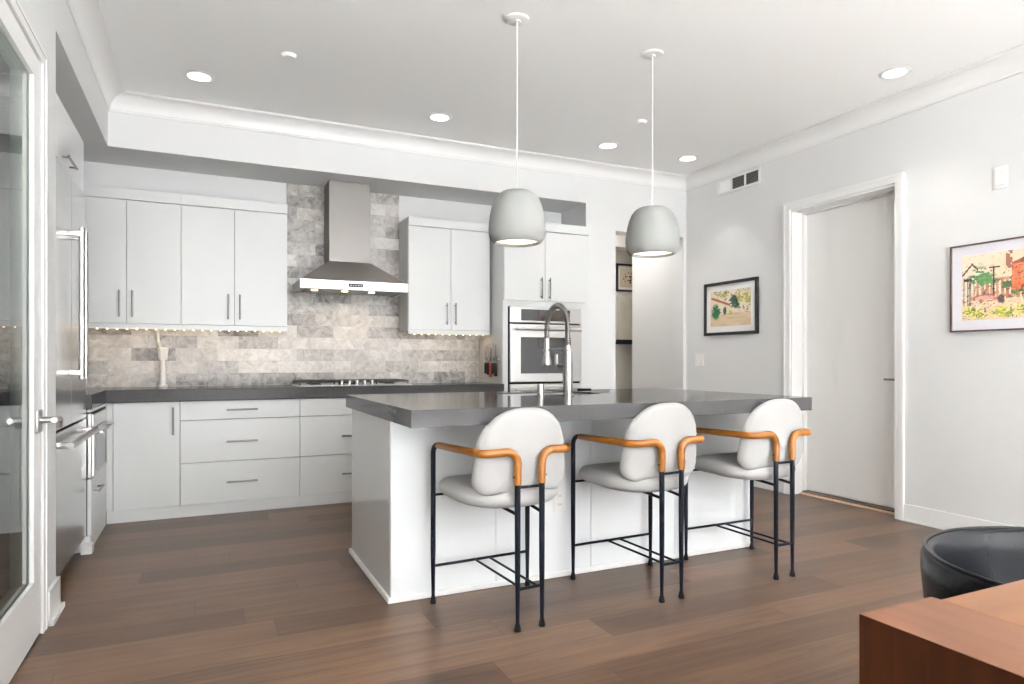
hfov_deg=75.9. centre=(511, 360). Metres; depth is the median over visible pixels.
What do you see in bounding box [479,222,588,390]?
oven tower
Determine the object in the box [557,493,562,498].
socket
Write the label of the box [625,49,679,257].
pendant lamp
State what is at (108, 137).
soffit
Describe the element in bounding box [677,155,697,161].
recessed light
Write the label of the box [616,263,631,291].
framed picture
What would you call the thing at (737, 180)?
grille
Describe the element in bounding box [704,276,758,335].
framed picture
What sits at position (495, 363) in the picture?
kitchen knife
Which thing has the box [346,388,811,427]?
island countertop
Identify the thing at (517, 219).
pendant lamp
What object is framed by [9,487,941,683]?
floor
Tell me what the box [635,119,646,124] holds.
sprinkler cover
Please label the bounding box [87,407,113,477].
microwave oven
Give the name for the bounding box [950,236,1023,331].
framed picture
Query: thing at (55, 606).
baseboard
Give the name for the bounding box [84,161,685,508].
wall
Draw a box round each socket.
[553,488,565,511]
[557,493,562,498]
[557,501,562,506]
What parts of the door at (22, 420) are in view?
glass pane, casing, handle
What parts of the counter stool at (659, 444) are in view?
leg, armrest, seat, leg, backrest, leg, leg, armrest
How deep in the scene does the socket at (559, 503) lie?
3.38 m
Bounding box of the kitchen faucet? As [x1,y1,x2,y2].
[543,303,573,395]
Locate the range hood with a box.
[292,180,407,297]
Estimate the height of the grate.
0.008 m
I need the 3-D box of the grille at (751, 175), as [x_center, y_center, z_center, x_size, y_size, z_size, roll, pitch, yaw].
[2.135,-1.632,5.838,0.006,0.093,0.148,0,0,-25]
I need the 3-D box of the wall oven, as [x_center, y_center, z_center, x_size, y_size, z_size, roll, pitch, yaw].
[0.234,0.114,6.013,0.716,1.183,0.488,0,0,-25]
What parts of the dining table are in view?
panel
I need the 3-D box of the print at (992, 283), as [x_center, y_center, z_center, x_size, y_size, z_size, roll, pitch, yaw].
[3.032,-0.464,3.907,0.001,0.411,0.680,0,0,-25]
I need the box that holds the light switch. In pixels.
[695,354,703,365]
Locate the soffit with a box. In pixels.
[56,0,585,212]
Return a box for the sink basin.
[497,393,581,395]
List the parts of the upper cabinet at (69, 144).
handle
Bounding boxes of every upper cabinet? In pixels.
[56,93,83,192]
[84,185,180,329]
[181,194,287,330]
[399,216,489,334]
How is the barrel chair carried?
on the floor
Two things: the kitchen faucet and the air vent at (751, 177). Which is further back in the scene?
the air vent at (751, 177)
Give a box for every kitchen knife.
[484,349,486,373]
[487,344,488,374]
[489,348,491,376]
[491,342,493,373]
[494,345,496,375]
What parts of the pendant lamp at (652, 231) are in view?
lamp shade, cord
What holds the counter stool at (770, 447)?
on the floor
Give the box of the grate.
[291,382,411,386]
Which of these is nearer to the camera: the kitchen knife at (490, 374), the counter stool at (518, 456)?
the counter stool at (518, 456)
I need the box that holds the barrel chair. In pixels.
[920,526,1023,599]
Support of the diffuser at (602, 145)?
attached to the recessed light at (605, 145)
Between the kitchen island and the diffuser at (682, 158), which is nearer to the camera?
the kitchen island
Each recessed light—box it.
[183,70,214,82]
[427,113,451,121]
[597,142,618,148]
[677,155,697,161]
[878,66,911,78]
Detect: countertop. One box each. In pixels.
[86,382,503,408]
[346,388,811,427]
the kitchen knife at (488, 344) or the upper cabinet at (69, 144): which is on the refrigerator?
the upper cabinet at (69, 144)
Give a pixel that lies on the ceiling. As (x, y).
(731, 78)
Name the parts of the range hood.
control panel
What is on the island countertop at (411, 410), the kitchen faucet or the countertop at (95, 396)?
the kitchen faucet
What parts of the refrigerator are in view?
door, freezer drawer, handle, door, handle, fridge side panel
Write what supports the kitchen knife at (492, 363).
hanging from the rail
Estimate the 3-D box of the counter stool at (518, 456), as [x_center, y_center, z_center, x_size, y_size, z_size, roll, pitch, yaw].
[-0.033,0.652,2.923,0.524,0.914,0.490,0,0,-28]
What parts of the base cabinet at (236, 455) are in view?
drawer, drawer, drawer, handle, handle, handle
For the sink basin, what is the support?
in the island countertop at (411, 410)
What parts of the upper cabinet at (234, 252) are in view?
door, light rail, rail, handle, door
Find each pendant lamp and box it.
[488,12,545,246]
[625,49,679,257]
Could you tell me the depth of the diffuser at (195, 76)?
4.24 m
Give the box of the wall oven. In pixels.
[508,306,581,390]
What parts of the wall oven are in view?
door, door, control panel, handle, handle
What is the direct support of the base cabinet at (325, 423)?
on the floor
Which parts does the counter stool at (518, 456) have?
leg, armrest, seat, backrest, leg, leg, leg, armrest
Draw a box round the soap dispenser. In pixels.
[535,384,545,396]
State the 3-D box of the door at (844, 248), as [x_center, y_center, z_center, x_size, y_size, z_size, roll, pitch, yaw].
[2.613,-0.102,5.092,0.267,2.424,1.044,0,0,-25]
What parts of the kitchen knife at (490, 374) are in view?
handle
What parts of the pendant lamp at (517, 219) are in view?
lamp shade, cord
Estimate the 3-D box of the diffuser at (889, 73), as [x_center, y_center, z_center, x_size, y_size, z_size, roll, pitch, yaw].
[2.442,-1.837,4.192,0.135,0.004,0.135,0,0,-25]
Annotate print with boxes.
[620,268,631,287]
[711,287,750,326]
[962,248,1023,320]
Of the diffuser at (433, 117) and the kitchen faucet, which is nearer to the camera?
the kitchen faucet
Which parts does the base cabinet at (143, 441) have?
filler panel, handle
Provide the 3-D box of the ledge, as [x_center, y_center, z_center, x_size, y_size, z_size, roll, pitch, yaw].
[1.552,-0.233,8.119,0.700,0.055,0.108,0,0,-25]
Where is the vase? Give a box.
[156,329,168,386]
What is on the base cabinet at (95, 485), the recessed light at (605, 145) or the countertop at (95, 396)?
the countertop at (95, 396)
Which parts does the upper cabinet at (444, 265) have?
door, rail, light rail, handle, door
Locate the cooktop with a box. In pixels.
[291,379,411,386]
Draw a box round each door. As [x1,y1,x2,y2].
[0,0,62,683]
[783,172,904,520]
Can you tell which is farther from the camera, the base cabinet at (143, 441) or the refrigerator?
the base cabinet at (143, 441)
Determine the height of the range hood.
0.914 m
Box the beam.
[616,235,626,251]
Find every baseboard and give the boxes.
[48,576,64,626]
[754,480,1011,529]
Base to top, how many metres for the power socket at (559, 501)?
0.118 m
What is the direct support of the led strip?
attached to the upper cabinet at (234, 252)
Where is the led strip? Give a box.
[96,328,283,331]
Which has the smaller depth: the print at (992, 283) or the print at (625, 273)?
the print at (992, 283)
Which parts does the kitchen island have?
panel, panel, panel, trim, panel, panel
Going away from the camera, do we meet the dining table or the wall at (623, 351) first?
the dining table
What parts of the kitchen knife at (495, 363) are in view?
handle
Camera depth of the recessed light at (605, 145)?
5.59 m
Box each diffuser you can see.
[187,72,210,80]
[431,115,448,120]
[497,239,536,244]
[600,143,615,148]
[634,251,671,255]
[680,156,694,160]
[883,69,906,77]
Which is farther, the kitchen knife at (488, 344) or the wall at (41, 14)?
the kitchen knife at (488, 344)
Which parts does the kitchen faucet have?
holder arm, pot spout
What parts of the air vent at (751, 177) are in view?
blank panel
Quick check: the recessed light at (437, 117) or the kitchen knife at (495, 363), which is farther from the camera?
the kitchen knife at (495, 363)
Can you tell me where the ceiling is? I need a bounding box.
[99,0,1023,174]
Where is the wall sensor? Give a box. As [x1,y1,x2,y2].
[993,165,1007,189]
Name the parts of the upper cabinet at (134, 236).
door, handle, handle, rail, light rail, door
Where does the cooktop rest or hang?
in the countertop at (95, 396)
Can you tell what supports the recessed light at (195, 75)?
in the ceiling
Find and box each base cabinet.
[86,403,105,542]
[106,401,179,523]
[180,398,299,517]
[300,397,351,506]
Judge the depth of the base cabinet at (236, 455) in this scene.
4.81 m
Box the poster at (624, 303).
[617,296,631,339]
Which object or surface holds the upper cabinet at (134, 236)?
attached to the wall at (609, 206)
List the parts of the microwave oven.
control panel, door, handle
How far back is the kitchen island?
3.36 m
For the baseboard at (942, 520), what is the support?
attached to the wall at (964, 391)
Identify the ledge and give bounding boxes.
[616,339,631,343]
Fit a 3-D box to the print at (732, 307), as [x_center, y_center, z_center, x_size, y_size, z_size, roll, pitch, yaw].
[2.016,-0.492,6.077,0.001,0.334,0.514,0,0,-25]
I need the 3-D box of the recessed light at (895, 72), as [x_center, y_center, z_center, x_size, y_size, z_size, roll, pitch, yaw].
[2.442,-1.836,4.192,0.188,0.008,0.188,0,0,-25]
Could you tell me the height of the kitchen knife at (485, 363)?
0.250 m
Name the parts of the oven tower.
door, door, rail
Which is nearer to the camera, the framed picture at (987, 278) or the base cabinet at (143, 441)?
the framed picture at (987, 278)
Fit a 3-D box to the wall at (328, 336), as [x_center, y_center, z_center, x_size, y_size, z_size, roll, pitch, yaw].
[-1.965,-0.641,5.411,3.652,1.672,0.011,0,0,-25]
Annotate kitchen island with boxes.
[349,409,749,603]
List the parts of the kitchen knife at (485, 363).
handle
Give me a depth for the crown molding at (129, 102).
5.25 m
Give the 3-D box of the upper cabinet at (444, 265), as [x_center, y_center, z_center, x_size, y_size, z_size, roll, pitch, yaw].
[-0.594,-0.732,5.861,0.753,0.997,0.333,0,0,-25]
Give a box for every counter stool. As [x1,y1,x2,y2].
[430,407,570,632]
[570,403,704,602]
[684,399,811,579]
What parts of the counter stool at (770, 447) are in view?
leg, armrest, seat, leg, backrest, leg, leg, armrest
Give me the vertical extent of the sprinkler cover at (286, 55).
0.018 m
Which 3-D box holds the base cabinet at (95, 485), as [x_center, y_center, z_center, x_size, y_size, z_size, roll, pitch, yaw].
[-2.907,0.697,4.010,0.737,0.825,0.669,0,0,-25]
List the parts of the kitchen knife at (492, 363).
handle, blade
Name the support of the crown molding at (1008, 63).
attached to the wall at (964, 391)
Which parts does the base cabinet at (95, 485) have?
drawer, handle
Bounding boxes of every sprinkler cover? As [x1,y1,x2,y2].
[281,51,296,60]
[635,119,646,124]
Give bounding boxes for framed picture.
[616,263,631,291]
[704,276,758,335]
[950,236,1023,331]
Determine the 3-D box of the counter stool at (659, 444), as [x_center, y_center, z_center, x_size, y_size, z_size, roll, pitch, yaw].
[0.637,0.652,3.250,0.524,0.914,0.490,0,0,-27]
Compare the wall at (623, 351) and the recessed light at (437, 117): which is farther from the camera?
the wall at (623, 351)
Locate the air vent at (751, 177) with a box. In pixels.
[717,167,760,195]
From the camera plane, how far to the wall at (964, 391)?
4.46 m
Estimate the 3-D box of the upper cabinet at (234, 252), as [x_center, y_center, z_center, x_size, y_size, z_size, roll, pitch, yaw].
[-2.160,-0.732,5.128,0.747,0.997,0.333,0,0,-25]
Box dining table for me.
[859,580,1023,683]
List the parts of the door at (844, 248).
handle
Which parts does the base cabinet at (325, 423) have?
drawer, drawer, drawer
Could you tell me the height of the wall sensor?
0.135 m
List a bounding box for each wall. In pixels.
[5,0,55,632]
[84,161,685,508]
[86,183,478,386]
[616,251,631,388]
[632,72,1023,526]
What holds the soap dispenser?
on the island countertop at (411, 410)
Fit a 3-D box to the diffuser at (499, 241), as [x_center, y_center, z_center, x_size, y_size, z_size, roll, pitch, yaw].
[0.027,-0.649,3.530,0.232,0.006,0.232,0,0,-25]
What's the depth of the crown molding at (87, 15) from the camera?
3.73 m
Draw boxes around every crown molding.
[65,0,124,109]
[108,90,685,190]
[685,44,1023,190]
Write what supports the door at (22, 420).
in the wall at (41, 14)
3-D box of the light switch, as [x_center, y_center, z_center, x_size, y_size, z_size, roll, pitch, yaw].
[1.844,-0.010,6.462,0.011,0.118,0.118,0,0,-25]
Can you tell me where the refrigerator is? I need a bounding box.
[56,156,98,575]
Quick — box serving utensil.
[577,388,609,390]
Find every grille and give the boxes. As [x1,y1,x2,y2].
[732,175,743,188]
[746,170,757,184]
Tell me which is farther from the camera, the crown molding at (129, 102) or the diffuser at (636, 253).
the crown molding at (129, 102)

